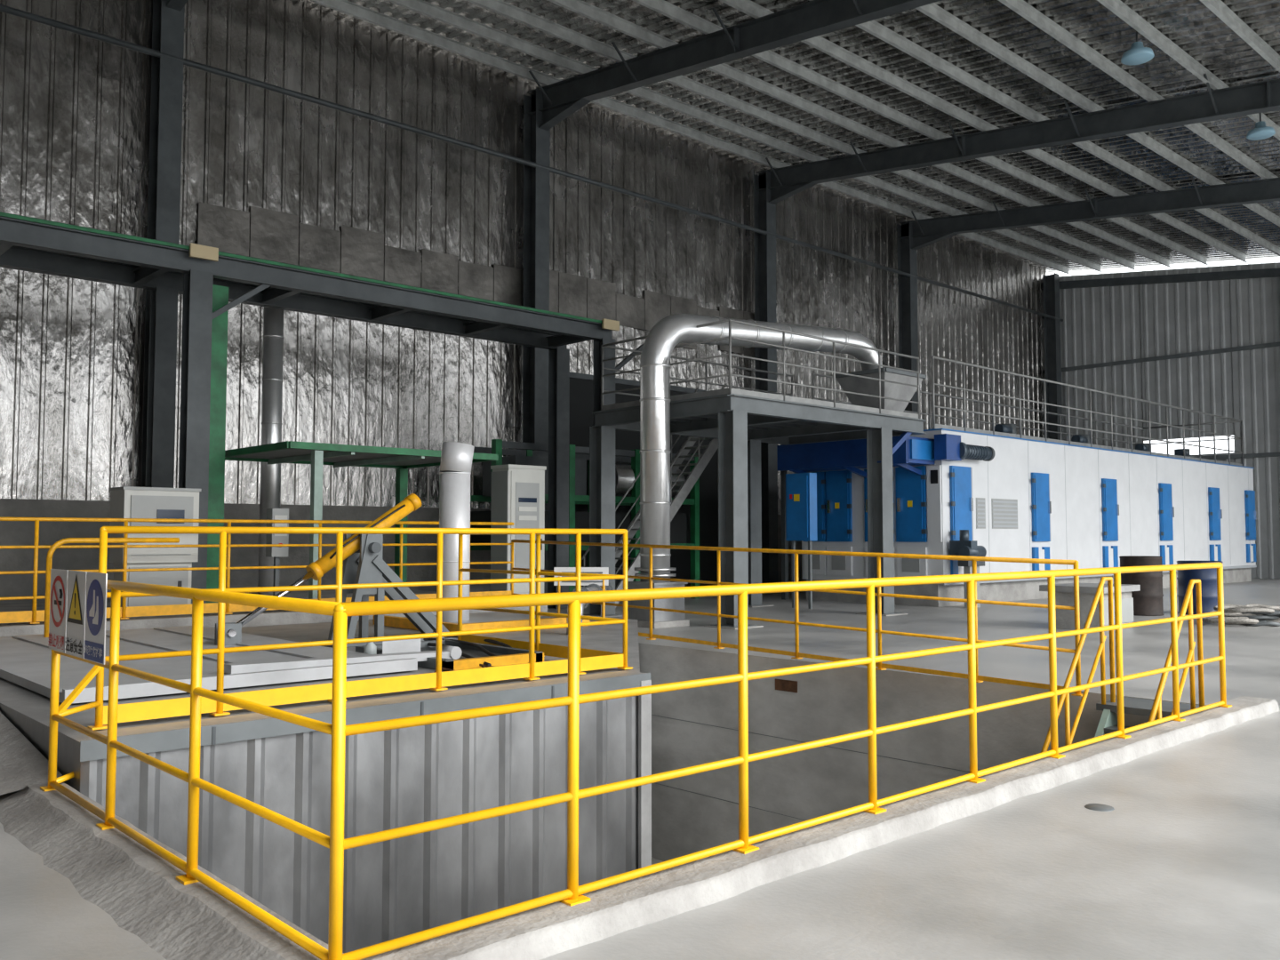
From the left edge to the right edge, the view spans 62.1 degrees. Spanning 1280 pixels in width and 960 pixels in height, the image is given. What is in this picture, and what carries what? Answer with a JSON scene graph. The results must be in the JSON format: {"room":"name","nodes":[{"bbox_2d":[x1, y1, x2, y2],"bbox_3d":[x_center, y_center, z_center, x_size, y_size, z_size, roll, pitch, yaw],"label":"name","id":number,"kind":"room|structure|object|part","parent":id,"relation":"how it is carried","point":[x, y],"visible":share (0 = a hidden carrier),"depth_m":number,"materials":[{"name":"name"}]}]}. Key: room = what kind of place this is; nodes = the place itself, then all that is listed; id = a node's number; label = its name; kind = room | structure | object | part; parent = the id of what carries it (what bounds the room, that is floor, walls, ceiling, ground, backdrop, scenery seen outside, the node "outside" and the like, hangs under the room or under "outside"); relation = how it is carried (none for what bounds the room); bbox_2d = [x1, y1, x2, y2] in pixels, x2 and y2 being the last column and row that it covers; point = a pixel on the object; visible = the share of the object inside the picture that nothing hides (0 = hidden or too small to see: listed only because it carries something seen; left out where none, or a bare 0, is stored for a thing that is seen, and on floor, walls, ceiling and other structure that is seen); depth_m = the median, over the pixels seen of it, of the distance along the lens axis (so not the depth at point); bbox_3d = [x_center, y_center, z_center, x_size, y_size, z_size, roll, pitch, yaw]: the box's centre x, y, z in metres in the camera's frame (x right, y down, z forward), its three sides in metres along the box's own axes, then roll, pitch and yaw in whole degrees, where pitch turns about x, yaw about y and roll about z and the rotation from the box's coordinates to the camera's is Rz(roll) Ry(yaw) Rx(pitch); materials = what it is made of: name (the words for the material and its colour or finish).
{"room":"waste facility","nodes":[
{"label":"waste facility","id":0,"kind":"room"},
{"bbox_2d":[0,0,1046,596],"bbox_3d":[-1.877,-3.479,27.350,52.000,12.930,0.250,3,-4,-43],"label":"wall","id":1,"kind":"structure","parent":0,"point":[75,108],"depth_m":23.27,"materials":[{"name":"metal"}]},
{"bbox_2d":[197,201,754,357],"bbox_3d":[-2.470,-4.348,26.733,17.030,2.000,0.020,3,-4,-43],"label":"wall panel","id":2,"kind":"object","parent":1,"relation":"attached to","point":[274,235],"visible":0.51,"depth_m":24.25,"materials":[{"name":"grey metal"}]},
{"bbox_2d":[569,371,718,588],"bbox_3d":[0.585,0.225,29.119,7.520,5.720,0.140,3,-4,-43],"label":"doorway","id":3,"kind":"structure","parent":1,"relation":"in","point":[580,384],"depth_m":29.50,"materials":[{"name":"black"}]},
{"bbox_2d":[0,578,1279,959],"bbox_3d":[25.279,2.202,12.310,72.000,0.001,64.000,3,-4,-43],"label":"floor","id":4,"kind":"structure","parent":0,"point":[1185,865],"depth_m":5.01,"materials":[{"name":"concrete"}]},
{"bbox_2d":[108,486,201,607],"bbox_3d":[-6.509,0.956,14.231,0.990,1.690,0.640,3,-4,-43],"label":"tall cabinet","id":5,"kind":"object","parent":4,"relation":"on","point":[125,501],"visible":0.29,"depth_m":14.02,"materials":[{"name":"grey metal"}]},
{"bbox_2d":[141,0,188,487],"bbox_3d":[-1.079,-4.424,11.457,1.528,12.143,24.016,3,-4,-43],"label":"column","id":6,"kind":"structure","parent":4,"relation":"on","point":[164,168],"depth_m":20.06,"materials":[{"name":"grey metal"}]},
{"bbox_2d":[0,782,343,959],"bbox_3d":[-2.294,1.752,4.755,0.415,0.103,3.870,3,-4,-43],"label":"kerb","id":7,"kind":"object","parent":4,"relation":"on","point":[140,889],"visible":0.85,"depth_m":4.52,"materials":[{"name":"concrete"}]},
{"bbox_2d":[257,306,284,594],"bbox_3d":[-6.774,-0.548,19.513,0.380,5.250,0.380,3,-4,-43],"label":"vent pipe","id":8,"kind":"object","parent":4,"relation":"on","point":[273,337],"visible":0.86,"depth_m":19.41,"materials":[{"name":"metal"}]},
{"bbox_2d":[0,589,547,795],"bbox_3d":[-7.366,1.949,12.265,15.900,0.500,13.950,3,-4,-43],"label":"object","id":9,"kind":"structure","parent":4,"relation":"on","point":[22,765],"depth_m":13.28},
{"bbox_2d":[265,508,288,596],"bbox_3d":[-5.277,1.141,15.468,0.250,1.450,0.240,3,-4,-43],"label":"switch box","id":10,"kind":"object","parent":4,"relation":"on","point":[272,514],"visible":0.69,"depth_m":15.43,"materials":[{"name":"grey metal"}]},
{"bbox_2d":[0,211,643,608],"bbox_3d":[-8.235,-0.659,15.877,21.324,6.090,1.870,3,-4,-43],"label":"frame","id":11,"kind":"object","parent":4,"relation":"on","point":[208,278],"visible":0.91,"depth_m":17.21,"materials":[{"name":"grey metal"}]},
{"bbox_2d":[224,440,498,599],"bbox_3d":[-4.730,0.769,17.517,3.670,2.410,3.070,3,-4,-43],"label":"platform","id":12,"kind":"object","parent":4,"relation":"on","point":[316,454],"visible":0.59,"depth_m":16.93,"materials":[{"name":"paint"}]},
{"bbox_2d":[490,464,546,594],"bbox_3d":[-2.181,1.152,19.085,0.840,2.810,0.560,3,-4,-43],"label":"tall cabinet","id":13,"kind":"object","parent":4,"relation":"on","point":[517,491],"visible":0.66,"depth_m":18.85,"materials":[{"name":"grey metal"}]},
{"bbox_2d":[470,439,699,598],"bbox_3d":[-1.376,1.073,25.087,6.160,3.600,1.760,3,-4,-43],"label":"machine","id":14,"kind":"object","parent":4,"relation":"on","point":[625,475],"visible":0.22,"depth_m":24.39,"materials":[{"name":"green paint"}]},
{"bbox_2d":[581,383,788,607],"bbox_3d":[1.188,0.302,24.566,5.990,5.144,1.100,3,-4,-43],"label":"staircase","id":15,"kind":"structure","parent":4,"relation":"on","point":[693,476],"depth_m":24.05,"materials":[{"name":"grey metal"}]},
{"bbox_2d":[521,0,941,592],"bbox_3d":[5.393,-3.860,17.398,1.528,12.643,24.016,3,-4,-43],"label":"frame","id":16,"kind":"object","parent":4,"relation":"on","point":[549,105],"visible":0.88,"depth_m":24.59,"materials":[{"name":"grey metal"}]},
{"bbox_2d":[583,393,926,629],"bbox_3d":[2.478,0.679,21.413,6.290,4.000,4.170,3,-4,-43],"label":"platform","id":17,"kind":"object","parent":4,"relation":"on","point":[740,423],"visible":0.86,"depth_m":20.80,"materials":[{"name":"metal"}]},
{"bbox_2d":[603,345,792,396],"bbox_3d":[1.422,-1.902,22.924,5.925,1.334,0.100,3,-4,-43],"label":"railing","id":18,"kind":"object","parent":17,"relation":"on","point":[706,363],"visible":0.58,"depth_m":22.95,"materials":[{"name":"grey metal"}]},
{"bbox_2d":[600,319,919,418],"bbox_3d":[2.564,-1.968,21.666,5.950,1.334,3.500,3,-4,-43],"label":"railing","id":19,"kind":"object","parent":17,"relation":"on","point":[730,390],"visible":0.8,"depth_m":20.01,"materials":[{"name":"grey metal"}]},
{"bbox_2d":[835,368,926,411],"bbox_3d":[5.269,-1.768,23.334,1.580,1.090,1.380,3,-4,-43],"label":"hopper","id":20,"kind":"object","parent":17,"relation":"on","point":[847,383],"visible":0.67,"depth_m":22.94,"materials":[{"name":"metal"}]},
{"bbox_2d":[627,313,882,628],"bbox_3d":[2.598,-0.315,20.725,7.184,5.912,0.840,3,-4,-43],"label":"duct","id":21,"kind":"object","parent":4,"relation":"on","point":[659,345],"visible":0.95,"depth_m":18.43,"materials":[{"name":"metal"}]},
{"bbox_2d":[785,472,817,608],"bbox_3d":[3.475,1.309,22.913,0.290,2.900,0.650,3,-4,-43],"label":"electrical box","id":22,"kind":"object","parent":4,"relation":"on","point":[801,488],"visible":0.98,"depth_m":22.78,"materials":[{"name":"paint"}]},
{"bbox_2d":[360,696,1279,959],"bbox_3d":[2.330,1.846,6.548,8.820,0.103,0.296,3,-4,-43],"label":"kerb","id":23,"kind":"object","parent":4,"relation":"on","point":[540,932],"visible":0.85,"depth_m":4.87,"materials":[{"name":"concrete"}]},
{"bbox_2d":[40,562,1231,959],"bbox_3d":[0.690,1.253,7.742,8.260,1.234,3.914,3,-4,-43],"label":"guard railing","id":24,"kind":"object","parent":23,"relation":"on","point":[336,843],"visible":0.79,"depth_m":4.65,"materials":[{"name":"yellow metal"}]},
{"bbox_2d":[48,568,107,664],"bbox_3d":[-3.064,0.725,5.767,0.012,0.460,1.040,3,-4,-43],"label":"safety sign","id":25,"kind":"object","parent":24,"relation":"attached to","point":[77,599],"visible":1,"depth_m":5.71,"materials":[{"name":"white plastic"}]},
{"bbox_2d":[638,642,1206,864],"bbox_3d":[-1.418,3.606,10.449,8.710,3.000,10.650,3,-4,-43],"label":"pit walls","id":26,"kind":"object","parent":4,"relation":"in","point":[695,812],"visible":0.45,"depth_m":13.16,"materials":[{"name":"grey concrete"}]},
{"bbox_2d":[0,610,651,953],"bbox_3d":[-2.540,2.690,11.702,8.610,1.760,7.260,3,-4,-43],"label":"metal container","id":27,"kind":"object","parent":26,"relation":"in","point":[396,888],"visible":0.51,"depth_m":7.71,"materials":[{"name":"grey metal"}]},
{"bbox_2d":[0,625,461,703],"bbox_3d":[-4.600,1.631,10.613,3.410,0.240,5.250,3,-4,-43],"label":"lid","id":28,"kind":"object","parent":27,"relation":"on","point":[25,660],"depth_m":9.28,"materials":[{"name":"grey metal"}]},
{"bbox_2d":[0,516,513,637],"bbox_3d":[-6.807,1.134,12.328,13.800,1.414,1.078,3,-4,-43],"label":"hopper rear railing","id":29,"kind":"object","parent":27,"relation":"on","point":[33,616],"visible":0.71,"depth_m":13.55,"materials":[{"name":"yellow metal"}]},
{"bbox_3d":[-6.807,1.134,12.328,13.800,1.414,1.078,3,-4,-43],"label":"railing","id":30,"kind":"part","parent":29,"relation":"part of","materials":[{"name":"yellow metal"}]},
{"bbox_2d":[214,493,421,646],"bbox_3d":[-3.465,0.927,11.731,2.343,1.624,0.280,3,-4,-43],"label":"hydraulic cylinder","id":31,"kind":"object","parent":27,"relation":"attached to","point":[316,570],"visible":0.79,"depth_m":11.68,"materials":[{"name":"yellow metal"}]},
{"bbox_2d":[87,526,632,730],"bbox_3d":[-2.667,1.050,9.125,4.500,1.264,2.800,3,-4,-43],"label":"railing","id":32,"kind":"object","parent":27,"relation":"on","point":[589,660],"visible":0.8,"depth_m":8.09,"materials":[{"name":"yellow metal"}]},
{"bbox_2d":[363,641,376,654],"bbox_3d":[-2.587,1.637,10.190,0.120,0.200,0.117,3,-4,-43],"label":"plastic bottle","id":33,"kind":"object","parent":27,"relation":"on","point":[370,648],"visible":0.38,"depth_m":10.15,"materials":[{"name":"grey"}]},
{"bbox_2d":[311,534,457,647],"bbox_3d":[-2.893,1.215,12.244,1.600,1.276,0.600,3,-4,-43],"label":"support bracket","id":34,"kind":"object","parent":27,"relation":"on","point":[366,564],"visible":0.48,"depth_m":11.96,"materials":[{"name":"metal"}]},
{"bbox_2d":[355,639,543,671],"bbox_3d":[-1.896,1.711,10.469,1.100,0.095,1.680,3,-4,-43],"label":"frame","id":35,"kind":"object","parent":27,"relation":"on","point":[506,655],"visible":0.46,"depth_m":10.12,"materials":[{"name":"metal"}]},
{"bbox_2d":[433,664,493,672],"bbox_3d":[-1.380,1.667,9.393,1.016,0.024,0.508,3,-4,-43],"label":"cable","id":36,"kind":"object","parent":27,"relation":"on","point":[480,665],"visible":0.32,"depth_m":9.37,"materials":[{"name":"black rubber"}]},
{"bbox_2d":[423,635,518,665],"bbox_3d":[-1.801,1.717,10.969,0.618,0.112,2.678,2,-3,-29],"label":"hose","id":37,"kind":"object","parent":27,"relation":"on","point":[478,646],"visible":0.54,"depth_m":10.88,"materials":[{"name":"black"}]},
{"bbox_2d":[372,611,589,631],"bbox_3d":[-2.164,1.906,14.446,2.100,0.125,2.100,3,-4,-43],"label":"frame","id":38,"kind":"object","parent":27,"relation":"on","point":[493,620],"visible":0.41,"depth_m":13.97,"materials":[{"name":"yellow metal"}]},
{"bbox_2d":[439,441,474,622],"bbox_3d":[-2.472,0.730,14.291,0.473,2.468,0.430,3,-4,-43],"label":"vertical pipe","id":39,"kind":"object","parent":38,"relation":"on","point":[456,458],"visible":0.8,"depth_m":14.12,"materials":[{"name":"metal"}]},
{"bbox_2d":[553,567,608,617],"bbox_3d":[-0.800,1.583,14.498,0.743,0.785,0.044,0,-3,0],"label":"notice board","id":40,"kind":"object","parent":27,"relation":"on","point":[583,570],"visible":0.52,"depth_m":14.50,"materials":[{"name":"white metal"}]},
{"bbox_2d":[566,582,613,635],"bbox_3d":[-0.665,1.667,14.048,0.260,0.570,2.200,0,-3,8],"label":"pipe","id":41,"kind":"object","parent":27,"relation":"on","point":[591,587],"visible":0.31,"depth_m":13.71,"materials":[{"name":"metal"}]},
{"bbox_2d":[511,539,1082,696],"bbox_3d":[1.103,1.541,13.870,0.100,1.504,9.500,3,-4,-43],"label":"railing","id":42,"kind":"object","parent":26,"relation":"on","point":[880,666],"visible":0.81,"depth_m":12.28,"materials":[{"name":"yellow metal"}]},
{"bbox_2d":[949,529,986,607],"bbox_3d":[7.122,1.931,23.120,0.700,1.680,0.538,3,-4,-43],"label":"motor","id":43,"kind":"object","parent":4,"relation":"on","point":[964,547],"visible":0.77,"depth_m":22.94,"materials":[{"name":"grey metal"}]},
{"bbox_2d":[753,73,1279,583],"bbox_3d":[11.719,-3.553,23.216,1.528,12.643,24.016,3,-4,-43],"label":"frame","id":44,"kind":"object","parent":4,"relation":"on","point":[772,186],"visible":0.94,"depth_m":27.99,"materials":[{"name":"grey metal"}]},
{"bbox_2d":[308,0,1279,273],"bbox_3d":[6.624,-8.765,18.388,52.000,2.960,23.036,3,-4,-43],"label":"roof purlins","id":45,"kind":"structure","parent":44,"relation":"on","point":[748,7],"depth_m":25.25,"materials":[{"name":"grey metal"}]},
{"bbox_2d":[801,428,1256,607],"bbox_3d":[12.575,1.243,31.255,19.960,3.910,4.030,3,-4,-43],"label":"enclosure","id":46,"kind":"object","parent":4,"relation":"on","point":[1092,507],"visible":0.76,"depth_m":26.03,"materials":[{"name":"metal"}]},
{"bbox_2d":[776,433,995,477],"bbox_3d":[5.669,-0.478,24.642,2.750,0.849,4.120,3,-4,-43],"label":"spreader","id":47,"kind":"object","parent":46,"relation":"attached to","point":[850,455],"visible":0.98,"depth_m":23.64,"materials":[{"name":"blue paint"}]},
{"bbox_2d":[811,355,1243,466],"bbox_3d":[12.555,-1.536,31.438,19.600,1.640,3.450,3,-4,-43],"label":"roof railing","id":48,"kind":"object","parent":46,"relation":"on","point":[934,426],"visible":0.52,"depth_m":29.60,"materials":[{"name":"grey metal"}]},
{"bbox_2d":[994,423,1190,456],"bbox_3d":[14.448,-0.961,33.120,13.600,0.690,1.000,3,-4,-43],"label":"fans","id":49,"kind":"object","parent":46,"relation":"on","point":[1009,428],"visible":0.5,"depth_m":31.50},
{"bbox_2d":[1042,272,1062,439],"bbox_3d":[17.234,-2.370,44.206,0.420,12.491,0.500,3,-4,-43],"label":"frame","id":50,"kind":"object","parent":4,"relation":"on","point":[1052,357],"visible":0.5,"depth_m":44.33,"materials":[{"name":"grey metal"}]},
{"bbox_2d":[896,176,1279,414],"bbox_3d":[17.308,-3.282,28.358,1.528,12.643,24.016,3,-4,-43],"label":"frame","id":51,"kind":"object","parent":4,"relation":"on","point":[913,236],"visible":0.87,"depth_m":33.79,"materials":[{"name":"grey metal"}]},
{"bbox_2d":[1039,583,1140,629],"bbox_3d":[7.644,2.143,18.034,1.400,0.720,1.100,3,-4,-43],"label":"concrete block","id":52,"kind":"object","parent":4,"relation":"on","point":[1064,593],"visible":0.55,"depth_m":17.69,"materials":[{"name":"grey concrete"}]},
{"bbox_2d":[1084,803,1114,811],"bbox_3d":[2.623,1.869,6.066,0.160,0.006,0.160,3,-4,-43],"label":"manhole cover","id":53,"kind":"object","parent":4,"relation":"on","point":[1100,807],"visible":1,"depth_m":6.05,"materials":[{"name":"metal"}]},
{"bbox_2d":[1119,555,1164,615],"bbox_3d":[9.925,2.086,21.026,0.788,1.150,0.788,3,-4,-43],"label":"drum","id":54,"kind":"object","parent":4,"relation":"on","point":[1148,601],"visible":0.82,"depth_m":20.69,"materials":[{"name":"brown metal"}]},
{"bbox_2d":[1176,560,1223,614],"bbox_3d":[11.208,2.148,21.254,0.828,1.050,0.828,3,-4,-43],"label":"drum","id":55,"kind":"object","parent":4,"relation":"on","point":[1208,577],"visible":0.64,"depth_m":20.89,"materials":[{"name":"blue metal"}]},
{"bbox_2d":[1201,603,1279,626],"bbox_3d":[10.901,2.394,18.837,2.187,0.332,1.540,3,-4,-43],"label":"pile","id":56,"kind":"object","parent":4,"relation":"on","point":[1251,614],"visible":0.91,"depth_m":18.40,"materials":[{"name":"plastic"}]},
{"bbox_3d":[-7.552,-4.488,5.490,1.528,12.643,24.016,3,-4,-43],"label":"frame","id":57,"kind":"object","parent":4,"relation":"on","visible":0},
{"bbox_2d":[0,3,1063,321],"bbox_3d":[-1.385,-7.636,27.035,52.000,0.120,0.114,3,-4,-43],"label":"beam","id":58,"kind":"structure","parent":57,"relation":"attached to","point":[5,9],"depth_m":23.79,"materials":[{"name":"grey metal"}]},
{"bbox_2d":[293,0,1279,272],"bbox_3d":[6.648,-8.934,18.858,52.659,3.000,25.000,3,-4,-43],"label":"roof","id":59,"kind":"structure","parent":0,"point":[1190,25],"depth_m":24.68,"materials":[{"name":"metal"}]},
{"bbox_2d":[1120,31,1154,65],"bbox_3d":[9.443,-8.253,20.174,0.580,0.540,0.580,3,-4,-43],"label":"lamp","id":60,"kind":"object","parent":59,"relation":"hanging from","point":[1138,54],"visible":1,"depth_m":20.07,"materials":[{"name":"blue metal"}]},
{"bbox_2d":[1246,112,1275,140],"bbox_3d":[13.986,-8.018,23.944,0.580,0.540,0.580,3,-4,-43],"label":"lamp","id":61,"kind":"object","parent":59,"relation":"hanging from","point":[1261,131],"visible":0.98,"depth_m":23.84,"materials":[{"name":"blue metal"}]},
{"bbox_2d":[1040,576,1204,752],"bbox_3d":[3.880,2.893,8.839,3.025,4.086,0.950,3,-4,-43],"label":"stair","id":62,"kind":"structure","parent":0,"point":[1157,708],"depth_m":9.46,"materials":[{"name":"yellow metal"}]},
{"bbox_2d":[1059,262,1279,578],"bbox_3d":[25.287,-2.839,35.865,0.475,12.550,24.235,3,-4,-43],"label":"wall","id":63,"kind":"structure","parent":0,"point":[1206,340],"depth_m":40.94,"materials":[{"name":"metal"}]}
]}

